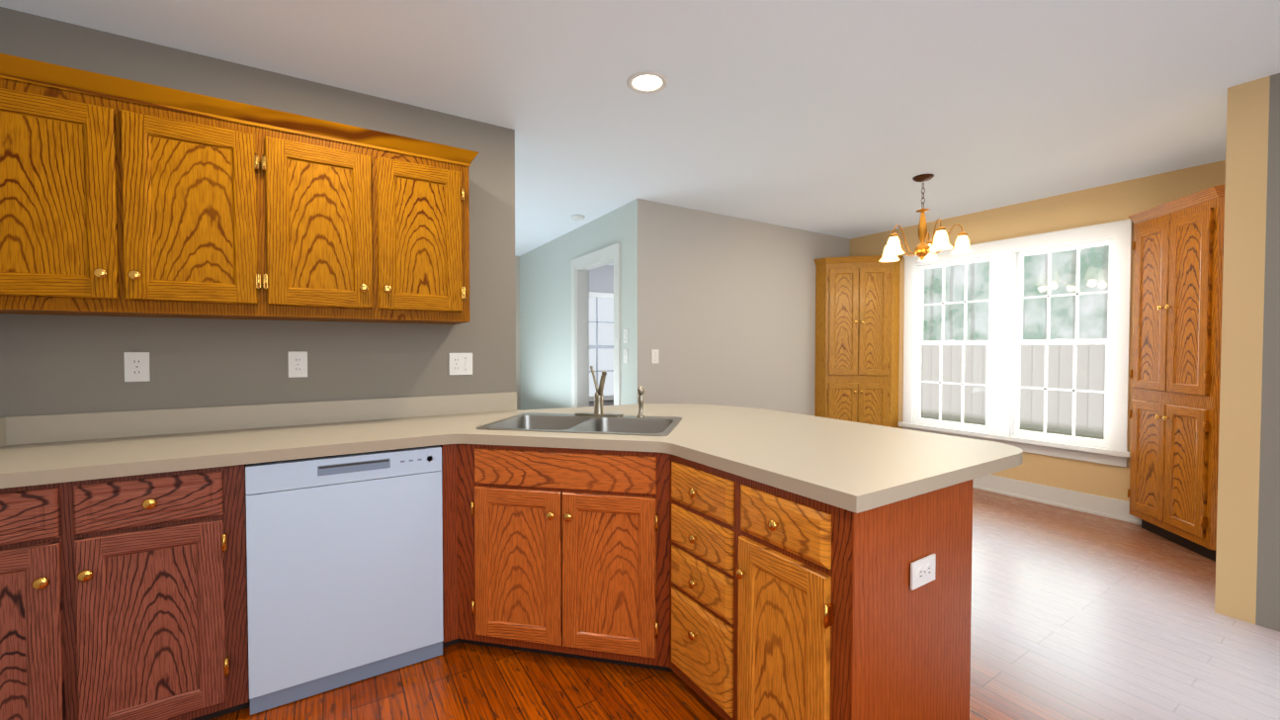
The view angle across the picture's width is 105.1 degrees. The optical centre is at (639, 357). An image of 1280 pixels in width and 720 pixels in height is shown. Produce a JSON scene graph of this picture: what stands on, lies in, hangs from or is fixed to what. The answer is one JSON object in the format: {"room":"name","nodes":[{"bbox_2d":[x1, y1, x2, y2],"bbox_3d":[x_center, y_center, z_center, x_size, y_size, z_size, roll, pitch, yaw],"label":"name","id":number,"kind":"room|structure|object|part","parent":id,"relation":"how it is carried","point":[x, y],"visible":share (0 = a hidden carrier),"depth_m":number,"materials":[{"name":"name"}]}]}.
{"room":"kitchen","nodes":[
{"label":"kitchen","id":0,"kind":"room"},
{"bbox_2d":[0,6,515,417],"bbox_3d":[-1.508,-0.021,2.273,1.860,2.440,0.120,-1,1,-32],"label":"wall","id":1,"kind":"structure","parent":0,"point":[52,364],"depth_m":2.11,"materials":[{"name":"paint"}]},
{"bbox_2d":[0,416,11,446],"bbox_3d":[-1.783,0.275,0.987,0.019,0.100,1.680,-1,1,-32],"label":"backsplash","id":2,"kind":"structure","parent":1,"relation":"attached to","point":[5,421],"depth_m":1.73,"materials":[{"name":"laminate"}]},
{"bbox_2d":[0,53,154,317],"bbox_3d":[-1.976,-0.542,1.698,0.463,0.775,0.337,-1,1,-32],"label":"upper cabinet","id":3,"kind":"object","parent":1,"relation":"attached to","point":[121,197],"depth_m":1.59,"materials":[{"name":"brown wood"}]},
{"bbox_2d":[123,351,150,381],"bbox_3d":[-1.964,0.037,1.913,0.070,0.115,0.008,-1,1,-32],"label":"outlet","id":4,"kind":"object","parent":1,"relation":"attached to","point":[136,367],"depth_m":1.91,"materials":[{"name":"white plastic"}]},
{"bbox_2d":[150,84,292,320],"bbox_3d":[-1.673,-0.546,1.888,0.524,0.775,0.337,-1,1,-32],"label":"upper cabinet","id":5,"kind":"object","parent":1,"relation":"attached to","point":[221,236],"depth_m":1.79,"materials":[{"name":"brown wood"}]},
{"bbox_2d":[11,391,516,444],"bbox_3d":[-1.470,0.250,2.218,1.857,0.100,0.019,-1,1,-32],"label":"backsplash","id":6,"kind":"structure","parent":1,"relation":"attached to","point":[28,429],"depth_m":2.06,"materials":[{"name":"laminate"}]},
{"bbox_2d":[288,350,307,377],"bbox_3d":[-1.527,0.031,2.187,0.070,0.115,0.008,-1,1,-32],"label":"outlet","id":7,"kind":"object","parent":1,"relation":"attached to","point":[298,360],"depth_m":2.18,"materials":[{"name":"white plastic"}]},
{"bbox_2d":[288,112,399,323],"bbox_3d":[-1.357,-0.550,2.086,0.523,0.775,0.337,-1,1,-32],"label":"upper cabinet","id":8,"kind":"object","parent":1,"relation":"attached to","point":[344,179],"depth_m":1.99,"materials":[{"name":"brown wood"}]},
{"bbox_2d":[395,134,474,324],"bbox_3d":[-1.062,-0.554,2.270,0.455,0.775,0.337,-1,1,-32],"label":"upper cabinet","id":9,"kind":"object","parent":1,"relation":"attached to","point":[434,194],"depth_m":2.17,"materials":[{"name":"brown wood"}]},
{"bbox_2d":[448,352,472,374],"bbox_3d":[-0.932,0.033,2.555,0.116,0.115,0.015,-1,1,-32],"label":"outlet","id":10,"kind":"object","parent":1,"relation":"attached to","point":[459,363],"depth_m":2.56,"materials":[{"name":"white plastic"}]},
{"bbox_2d":[514,255,613,409],"bbox_3d":[-0.956,-0.116,6.889,4.215,2.440,0.120,-1,1,-32],"label":"wall","id":11,"kind":"structure","parent":0,"point":[601,279],"depth_m":6.95,"materials":[{"name":"paint"}]},
{"bbox_2d":[589,291,613,401],"bbox_3d":[-0.484,-0.155,7.090,1.040,1.550,0.030,-1,1,-32],"label":"window","id":12,"kind":"structure","parent":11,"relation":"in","point":[601,331],"depth_m":7.06,"materials":[{"name":"white glass"}]},
{"bbox_2d":[519,198,649,409],"bbox_3d":[-0.745,-0.082,5.228,0.120,2.440,2.920,-1,1,-32],"label":"wall","id":13,"kind":"structure","parent":0,"point":[546,318],"depth_m":5.12,"materials":[{"name":"paint"}]},
{"bbox_2d":[571,242,620,407],"bbox_3d":[-0.377,0.083,4.642,0.156,2.135,0.990,-1,1,-32],"label":"door frame","id":14,"kind":"structure","parent":13,"relation":"attached to","point":[582,266],"depth_m":4.94,"materials":[{"name":"white wood"}]},
{"bbox_2d":[623,329,627,342],"bbox_3d":[-0.124,-0.179,4.105,0.015,0.115,0.070,-1,1,-32],"label":"light switch","id":15,"kind":"object","parent":13,"relation":"in","point":[625,330],"depth_m":4.10,"materials":[{"name":"white plastic"}]},
{"bbox_2d":[623,348,627,362],"bbox_3d":[-0.124,-0.011,4.108,0.015,0.115,0.070,-1,1,-32],"label":"light switch","id":16,"kind":"object","parent":13,"relation":"in","point":[625,350],"depth_m":4.10,"materials":[{"name":"white plastic"}]},
{"bbox_2d":[0,0,1279,264],"bbox_3d":[0.609,-1.278,2.611,6.435,0.060,9.350,-1,1,-32],"label":"ceiling","id":17,"kind":"structure","parent":0,"point":[848,119],"depth_m":2.22,"materials":[{"name":"paint"}]},
{"bbox_2d":[571,214,584,221],"bbox_3d":[-0.567,-1.268,4.466,0.124,0.035,0.124,-1,1,-32],"label":"smoke detector","id":18,"kind":"object","parent":17,"relation":"attached to","point":[577,217],"visible":0.98,"depth_m":4.42,"materials":[{"name":"white plastic"}]},
{"bbox_2d":[626,70,668,93],"bbox_3d":[0.033,-1.235,2.206,0.184,0.008,0.184,-1,1,-32],"label":"recessed light","id":19,"kind":"object","parent":17,"relation":"in","point":[646,82],"visible":1,"depth_m":2.20,"materials":[{"name":"white"}]},
{"bbox_2d":[879,173,974,261],"bbox_3d":[1.972,-0.973,3.458,0.597,0.584,0.574,-1,1,-32],"label":"chandelier","id":20,"kind":"object","parent":17,"relation":"hanging from","point":[923,251],"visible":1,"depth_m":3.39,"materials":[{"name":"white glass"}]},
{"bbox_2d":[208,487,1279,719],"bbox_3d":[0.609,1.221,2.663,6.435,0.060,9.350,-1,1,-32],"label":"floor","id":21,"kind":"structure","parent":0,"point":[1080,616],"depth_m":1.94,"materials":[{"name":"brown wood"}]},
{"bbox_2d":[0,463,250,719],"bbox_3d":[-1.780,0.782,1.676,0.744,0.860,0.628,-1,1,-32],"label":"base cabinet","id":22,"kind":"object","parent":21,"relation":"on","point":[124,597],"visible":0.96,"depth_m":1.48,"materials":[{"name":"brown wood"}]},
{"bbox_2d":[245,444,443,714],"bbox_3d":[-1.202,0.774,2.039,0.615,0.852,0.570,-1,1,-32],"label":"dishwasher","id":23,"kind":"object","parent":21,"relation":"on","point":[345,569],"visible":0.96,"depth_m":1.78,"materials":[{"name":"white metal"}]},
{"bbox_2d":[439,443,673,671],"bbox_3d":[-0.342,0.777,1.901,0.685,0.860,0.608,-1,1,-32],"label":"base cabinet","id":24,"kind":"object","parent":21,"relation":"on","point":[563,552],"visible":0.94,"depth_m":1.63,"materials":[{"name":"brown wood"}]},
{"bbox_2d":[0,403,727,488],"bbox_3d":[-0.771,0.320,2.230,3.053,0.040,0.743,-1,1,-32],"label":"countertop","id":25,"kind":"structure","parent":24,"relation":"on","point":[21,465],"depth_m":1.78,"materials":[{"name":"beige laminate"}]},
{"bbox_2d":[475,412,682,435],"bbox_3d":[-0.248,0.381,2.240,0.830,0.170,0.510,0,1,12],"label":"sink","id":26,"kind":"object","parent":25,"relation":"in","point":[623,425],"visible":0.4,"depth_m":2.37,"materials":[{"name":"silver metal"}]},
{"bbox_2d":[574,365,645,417],"bbox_3d":[-0.152,0.167,2.430,0.274,0.248,0.266,-1,1,-32],"label":"faucet","id":27,"kind":"object","parent":25,"relation":"on","point":[598,405],"visible":1,"depth_m":2.42,"materials":[{"name":"silver metal"}]},
{"bbox_2d":[644,434,660,452],"bbox_3d":[0.048,0.329,1.796,0.002,0.040,0.007,-1,1,-32],"label":"countertop","id":28,"kind":"structure","parent":24,"relation":"on","point":[651,443],"depth_m":1.81,"materials":[{"name":"beige laminate"}]},
{"bbox_2d":[670,453,972,719],"bbox_3d":[0.541,0.782,1.636,0.624,0.860,0.773,-1,1,-32],"label":"base cabinet","id":29,"kind":"object","parent":21,"relation":"on","point":[786,605],"depth_m":1.37,"materials":[{"name":"brown wood"}]},
{"bbox_2d":[660,434,877,512],"bbox_3d":[0.424,0.333,1.630,0.300,0.040,0.916,-1,1,-32],"label":"countertop","id":30,"kind":"structure","parent":29,"relation":"on","point":[845,493],"depth_m":1.37,"materials":[{"name":"beige laminate"}]},
{"bbox_2d":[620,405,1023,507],"bbox_3d":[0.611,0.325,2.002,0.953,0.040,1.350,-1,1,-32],"label":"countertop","id":31,"kind":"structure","parent":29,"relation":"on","point":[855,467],"depth_m":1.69,"materials":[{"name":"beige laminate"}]},
{"bbox_3d":[0.765,0.577,1.321,0.115,0.070,0.008,-1,1,-32],"label":"electrical outlet panel","id":32,"kind":"part","parent":29,"relation":"part of","materials":[{"name":"white plastic"}]},
{"bbox_2d":[813,255,903,427],"bbox_3d":[2.213,0.066,5.001,0.601,2.155,0.601,-1,1,-32],"label":"pantry","id":33,"kind":"object","parent":21,"relation":"on","point":[857,325],"visible":0.85,"depth_m":4.92,"materials":[{"name":"brown wood"}]},
{"bbox_2d":[1127,183,1225,561],"bbox_3d":[3.413,0.105,3.085,0.601,2.155,0.601,-1,1,-32],"label":"pantry","id":34,"kind":"object","parent":21,"relation":"on","point":[1175,371],"visible":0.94,"depth_m":3.02,"materials":[{"name":"brown wood"}]},
{"bbox_2d":[649,200,850,416],"bbox_3d":[1.214,-0.073,4.803,2.750,2.440,0.120,-1,1,-32],"label":"wall","id":35,"kind":"structure","parent":0,"point":[731,310],"depth_m":4.50,"materials":[{"name":"paint"}]},
{"bbox_2d":[651,348,658,362],"bbox_3d":[0.127,-0.009,4.043,0.070,0.115,0.015,-1,1,-32],"label":"light switch","id":36,"kind":"object","parent":35,"relation":"in","point":[654,355],"depth_m":4.04,"materials":[{"name":"white plastic"}]},
{"bbox_2d":[850,160,1225,501],"bbox_3d":[3.122,-0.061,4.234,0.120,2.440,3.110,-1,1,-32],"label":"wall","id":37,"kind":"structure","parent":0,"point":[1115,202],"depth_m":3.79,"materials":[{"name":"paint"}]},
{"bbox_2d":[898,219,1132,467],"bbox_3d":[3.099,-0.111,4.212,0.180,1.770,1.680,-1,1,-32],"label":"nook window","id":38,"kind":"structure","parent":37,"relation":"in","point":[1005,259],"depth_m":4.10,"materials":[{"name":"white wood"}]},
{"bbox_2d":[972,474,1141,523],"bbox_3d":[3.059,1.089,4.218,0.027,0.140,2.870,-1,1,-32],"label":"baseboard","id":39,"kind":"structure","parent":37,"relation":"attached to","point":[1114,508],"depth_m":3.83,"materials":[{"name":"white"}]},
{"bbox_2d":[1214,75,1270,623],"bbox_3d":[3.300,-0.027,2.582,1.330,2.440,0.120,-1,1,-32],"label":"wall","id":40,"kind":"structure","parent":0,"point":[1246,159],"depth_m":2.23,"materials":[{"name":"paint"}]},
{"bbox_2d":[1255,73,1279,631],"bbox_3d":[3.573,0.005,1.007,0.120,2.440,2.840,-1,1,-32],"label":"wall","id":41,"kind":"structure","parent":0,"point":[1267,614],"depth_m":2.16,"materials":[{"name":"paint"}]},
{"label":"outside","id":42,"kind":"structure","parent":0,"visible":0},
{"bbox_2d":[921,245,1109,438],"bbox_3d":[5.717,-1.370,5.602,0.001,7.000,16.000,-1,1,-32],"label":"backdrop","id":43,"kind":"structure","parent":42,"point":[1058,374],"depth_m":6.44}
]}

